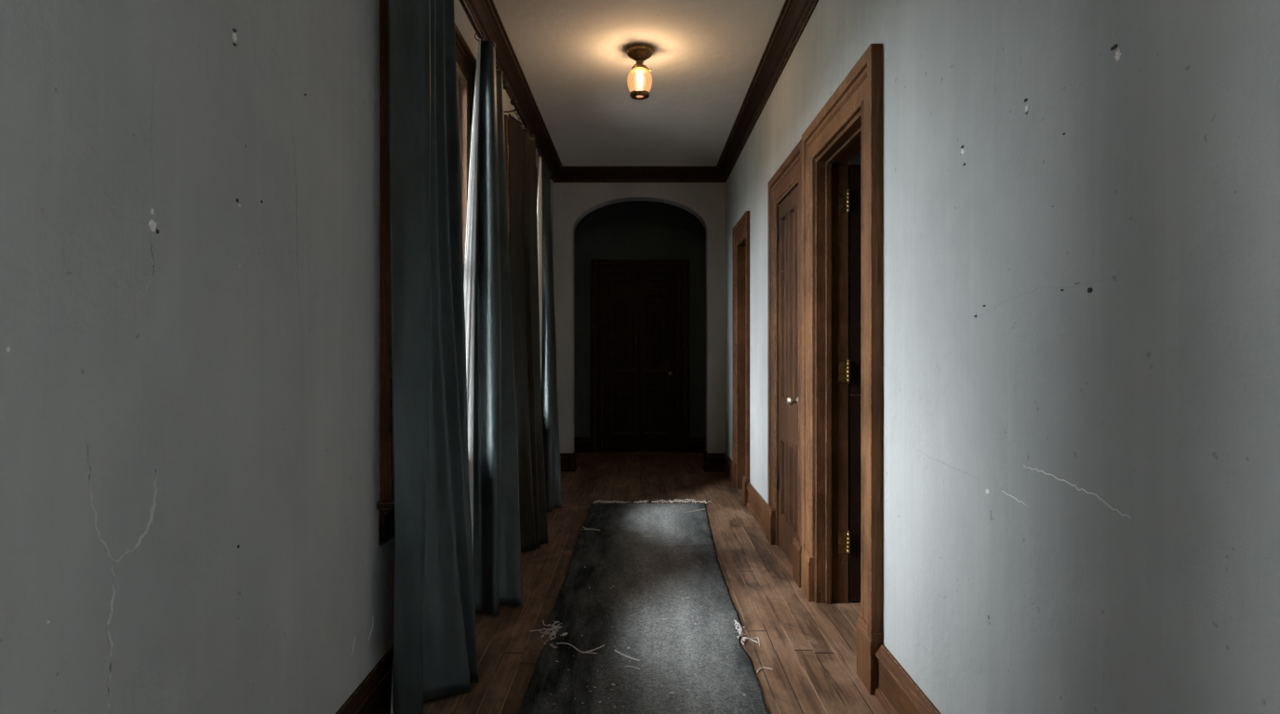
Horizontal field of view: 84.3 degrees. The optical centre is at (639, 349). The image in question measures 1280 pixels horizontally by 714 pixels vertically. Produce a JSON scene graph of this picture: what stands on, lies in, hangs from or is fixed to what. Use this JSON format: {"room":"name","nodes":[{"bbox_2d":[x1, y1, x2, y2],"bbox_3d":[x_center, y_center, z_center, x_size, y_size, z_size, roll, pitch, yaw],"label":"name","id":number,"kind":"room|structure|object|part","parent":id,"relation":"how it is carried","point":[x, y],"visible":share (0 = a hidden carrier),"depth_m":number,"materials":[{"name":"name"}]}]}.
{"room":"house hallway","nodes":[
{"label":"house hallway","id":0,"kind":"room"},
{"bbox_2d":[0,0,553,713],"bbox_3d":[-0.983,-0.310,1.975,0.154,3.180,13.950,0,0,0],"label":"wall","id":1,"kind":"structure","parent":0,"point":[190,189],"depth_m":1.44,"materials":[{"name":"grey paint"}]},
{"bbox_2d":[335,644,393,713],"bbox_3d":[-0.894,1.184,1.900,0.032,0.192,13.800,0,0,0],"label":"baseboard","id":2,"kind":"structure","parent":1,"relation":"attached to","point":[372,696],"depth_m":2.38,"materials":[{"name":"brown wood"}]},
{"bbox_2d":[376,0,476,546],"bbox_3d":[-0.952,-0.427,3.145,0.216,2.225,1.410,0,0,0],"label":"window","id":3,"kind":"structure","parent":1,"relation":"in","point":[465,60],"depth_m":2.47,"materials":[{"name":"brown wood"}]},
{"bbox_2d":[459,0,509,90],"bbox_3d":[-0.848,-1.560,3.230,0.125,0.098,2.092,0,0,0],"label":"curtain rod","id":4,"kind":"object","parent":1,"relation":"attached to","point":[505,85],"visible":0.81,"depth_m":3.44,"materials":[{"name":"black metal"}]},
{"bbox_2d":[386,0,479,713],"bbox_3d":[-0.747,-0.163,2.629,0.267,2.869,0.548,0,0,0],"label":"curtain","id":5,"kind":"object","parent":4,"relation":"hanging from","point":[435,649],"visible":1,"depth_m":2.56,"materials":[{"name":"grey fabric"}]},
{"bbox_2d":[464,32,522,615],"bbox_3d":[-0.735,-0.163,3.769,0.302,2.869,0.786,0,0,0],"label":"curtain","id":6,"kind":"object","parent":4,"relation":"hanging from","point":[491,405],"visible":0.97,"depth_m":3.56,"materials":[{"name":"grey fabric"}]},
{"bbox_2d":[458,0,562,182],"bbox_3d":[-0.855,-1.827,1.215,0.110,0.145,12.430,0,0,0],"label":"trim","id":7,"kind":"structure","parent":1,"relation":"attached to","point":[485,13],"depth_m":4.73,"materials":[{"name":"brown wood"}]},
{"bbox_2d":[504,114,537,239],"bbox_3d":[-0.952,-0.427,5.305,0.216,2.225,1.410,0,0,0],"label":"window","id":8,"kind":"structure","parent":1,"relation":"in","point":[506,118],"depth_m":4.63,"materials":[{"name":"brown wood"}]},
{"bbox_3d":[-1.018,-0.915,5.305,0.004,0.910,0.986,0,0,0],"label":"pane","id":9,"kind":"part","parent":8,"relation":"part of","materials":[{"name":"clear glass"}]},
{"bbox_2d":[504,98,554,179],"bbox_3d":[-0.848,-1.560,5.510,0.125,0.098,2.012,0,0,0],"label":"curtain rod","id":10,"kind":"object","parent":1,"relation":"attached to","point":[513,101],"visible":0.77,"depth_m":4.84,"materials":[{"name":"black metal"}]},
{"bbox_2d":[507,108,548,552],"bbox_3d":[-0.772,-0.163,4.856,0.259,2.870,0.888,0,0,-10],"label":"curtain","id":11,"kind":"object","parent":10,"relation":"hanging from","point":[523,226],"visible":0.92,"depth_m":4.83,"materials":[{"name":"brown fabric"}]},
{"bbox_2d":[536,153,561,511],"bbox_3d":[-0.737,-0.163,5.955,0.233,2.869,0.901,0,0,0],"label":"curtain","id":12,"kind":"object","parent":10,"relation":"hanging from","point":[549,403],"visible":0.84,"depth_m":5.72,"materials":[{"name":"grey fabric"}]},
{"bbox_2d":[389,453,886,713],"bbox_3d":[1.220,1.340,1.900,4.760,0.120,14.100,0,0,0],"label":"floor","id":13,"kind":"structure","parent":0,"point":[810,647],"depth_m":3.48,"materials":[{"name":"brown wood"}]},
{"bbox_2d":[518,499,773,713],"bbox_3d":[0.045,1.268,3.591,1.090,0.026,4.782,0,0,0],"label":"rug","id":14,"kind":"object","parent":13,"relation":"on","point":[672,545],"visible":1,"depth_m":3.25,"materials":[{"name":"fabric"}]},
{"bbox_2d":[614,650,639,661],"bbox_3d":[-0.056,1.268,2.927,0.146,0.005,0.014,0,0,43],"label":"thread","id":15,"kind":"object","parent":14,"relation":"on","point":[615,650],"visible":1,"depth_m":2.92,"materials":[{"name":"fabric"}]},
{"bbox_2d":[546,566,745,710],"bbox_3d":[0.020,1.270,3.420,0.835,0.011,1.860,0,0,0],"label":"lint","id":16,"kind":"object","parent":14,"relation":"on","point":[584,566],"visible":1,"depth_m":2.80,"materials":[{"name":"fabric"}]},
{"bbox_2d":[493,0,785,166],"bbox_3d":[1.220,-1.975,1.900,4.760,0.150,14.100,0,0,0],"label":"ceiling","id":17,"kind":"structure","parent":0,"point":[576,65],"depth_m":4.82,"materials":[{"name":"paint"}]},
{"bbox_2d":[625,42,653,100],"bbox_3d":[-0.002,-1.748,4.470,0.180,0.305,0.180,0,0,0],"label":"ceiling light","id":18,"kind":"object","parent":17,"relation":"hanging from","point":[639,53],"visible":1,"depth_m":4.43,"materials":[{"name":"gold metal"}]},
{"bbox_3d":[-0.002,-1.806,4.470,0.092,0.048,0.092,0,0,0],"label":"stem","id":19,"kind":"part","parent":18,"relation":"part of","materials":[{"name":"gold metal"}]},
{"bbox_2d":[553,182,725,453],"bbox_3d":[-0.005,-0.310,7.530,1.810,3.180,0.200,0,0,0],"label":"wall","id":20,"kind":"structure","parent":0,"point":[572,201],"depth_m":7.43,"materials":[{"name":"grey paint"}]},
{"bbox_2d":[554,166,724,182],"bbox_3d":[-0.005,-1.827,7.375,1.810,0.145,0.110,0,0,0],"label":"trim","id":21,"kind":"structure","parent":20,"relation":"attached to","point":[566,174],"depth_m":7.37,"materials":[{"name":"brown wood"}]},
{"bbox_2d":[560,450,724,471],"bbox_3d":[-0.005,1.184,7.514,1.810,0.192,0.232,0,0,0],"label":"baseboard","id":22,"kind":"structure","parent":20,"relation":"attached to","point":[713,461],"depth_m":7.41,"materials":[{"name":"brown wood"}]},
{"bbox_2d":[573,200,706,437],"bbox_3d":[-0.005,-0.310,8.875,1.810,3.180,0.150,0,0,0],"label":"wall","id":23,"kind":"structure","parent":0,"point":[633,230],"depth_m":8.80,"materials":[{"name":"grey paint"}]},
{"bbox_2d":[590,259,689,453],"bbox_3d":[0.000,0.082,8.750,1.224,2.397,0.100,0,0,0],"label":"door","id":24,"kind":"structure","parent":23,"relation":"in","point":[640,308],"depth_m":8.78,"materials":[{"name":"brown wood"}]},
{"bbox_3d":[-0.198,0.765,8.789,0.257,0.522,0.014,0,0,0],"label":"panel","id":25,"kind":"part","parent":24,"relation":"part of","materials":[{"name":"brown wood"}]},
{"bbox_3d":[-0.198,-0.780,8.789,0.257,0.152,0.014,0,0,0],"label":"panel","id":26,"kind":"part","parent":24,"relation":"part of","materials":[{"name":"brown wood"}]},
{"bbox_3d":[-0.198,-0.165,8.789,0.257,0.822,0.014,0,0,0],"label":"panel","id":27,"kind":"part","parent":24,"relation":"part of","materials":[{"name":"brown wood"}]},
{"bbox_3d":[0.198,0.765,8.789,0.257,0.522,0.014,0,0,0],"label":"panel","id":28,"kind":"part","parent":24,"relation":"part of","materials":[{"name":"brown wood"}]},
{"bbox_3d":[0.198,-0.780,8.789,0.257,0.152,0.014,0,0,0],"label":"panel","id":29,"kind":"part","parent":24,"relation":"part of","materials":[{"name":"brown wood"}]},
{"bbox_3d":[0.198,-0.165,8.789,0.257,0.822,0.014,0,0,0],"label":"panel","id":30,"kind":"part","parent":24,"relation":"part of","materials":[{"name":"brown wood"}]},
{"bbox_2d":[573,437,706,453],"bbox_3d":[-0.005,1.184,8.784,1.810,0.192,0.032,0,0,0],"label":"baseboard","id":31,"kind":"structure","parent":23,"relation":"attached to","point":[581,445],"depth_m":8.78,"materials":[{"name":"brown wood"}]},
{"bbox_2d":[848,150,861,165],"bbox_3d":[2.325,-0.310,4.050,2.550,3.180,5.700,0,0,0],"label":"wall","id":32,"kind":"structure","parent":0,"point":[857,159],"depth_m":5.00,"materials":[{"name":"grey paint"}]},
{"bbox_2d":[725,0,1279,713],"bbox_3d":[0.974,-0.310,1.975,0.152,3.180,13.950,0,0,0],"label":"wall","id":33,"kind":"structure","parent":0,"point":[1081,198],"depth_m":1.48,"materials":[{"name":"grey paint"}]},
{"bbox_2d":[731,211,749,506],"bbox_3d":[0.952,0.072,6.202,0.197,2.415,0.861,0,0,0],"label":"door","id":34,"kind":"structure","parent":33,"relation":"in","point":[740,232],"depth_m":6.48,"materials":[{"name":"brown wood"}]},
{"bbox_2d":[716,0,819,182],"bbox_3d":[0.845,-1.827,1.215,0.110,0.145,12.430,0,0,0],"label":"trim","id":35,"kind":"structure","parent":33,"relation":"attached to","point":[794,15],"depth_m":4.66,"materials":[{"name":"brown wood"}]},
{"bbox_2d":[765,138,801,587],"bbox_3d":[0.944,0.072,4.295,0.212,2.415,1.006,0,0,0],"label":"door","id":36,"kind":"structure","parent":33,"relation":"in","point":[783,511],"depth_m":4.36,"materials":[{"name":"brown wood"}]},
{"bbox_3d":[0.915,0.810,4.415,0.014,0.452,0.126,0,0,0],"label":"panel","id":37,"kind":"part","parent":36,"relation":"part of","materials":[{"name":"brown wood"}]},
{"bbox_3d":[0.915,-0.263,4.415,0.014,1.106,0.126,0,0,0],"label":"panel","id":38,"kind":"part","parent":36,"relation":"part of","materials":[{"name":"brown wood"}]},
{"bbox_3d":[0.871,0.292,4.023,0.066,0.054,0.054,0,0,0],"label":"knob","id":39,"kind":"part","parent":36,"relation":"part of","materials":[{"name":"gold metal"}]},
{"bbox_3d":[0.915,0.810,4.165,0.014,0.452,0.126,0,0,0],"label":"panel","id":40,"kind":"part","parent":36,"relation":"part of","materials":[{"name":"brown wood"}]},
{"bbox_3d":[0.915,-0.263,4.165,0.014,1.106,0.126,0,0,0],"label":"panel","id":41,"kind":"part","parent":36,"relation":"part of","materials":[{"name":"brown wood"}]},
{"bbox_2d":[722,453,941,713],"bbox_3d":[0.884,1.184,1.900,0.032,0.192,13.800,0,0,0],"label":"baseboard","id":42,"kind":"structure","parent":33,"relation":"attached to","point":[896,692],"depth_m":2.48,"materials":[{"name":"brown wood"}]},
{"bbox_2d":[800,43,882,695],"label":"door frame","id":43,"kind":"structure","parent":33,"relation":"in","point":[842,553],"depth_m":3.56,"materials":[{"name":"brown wood"}]}
]}

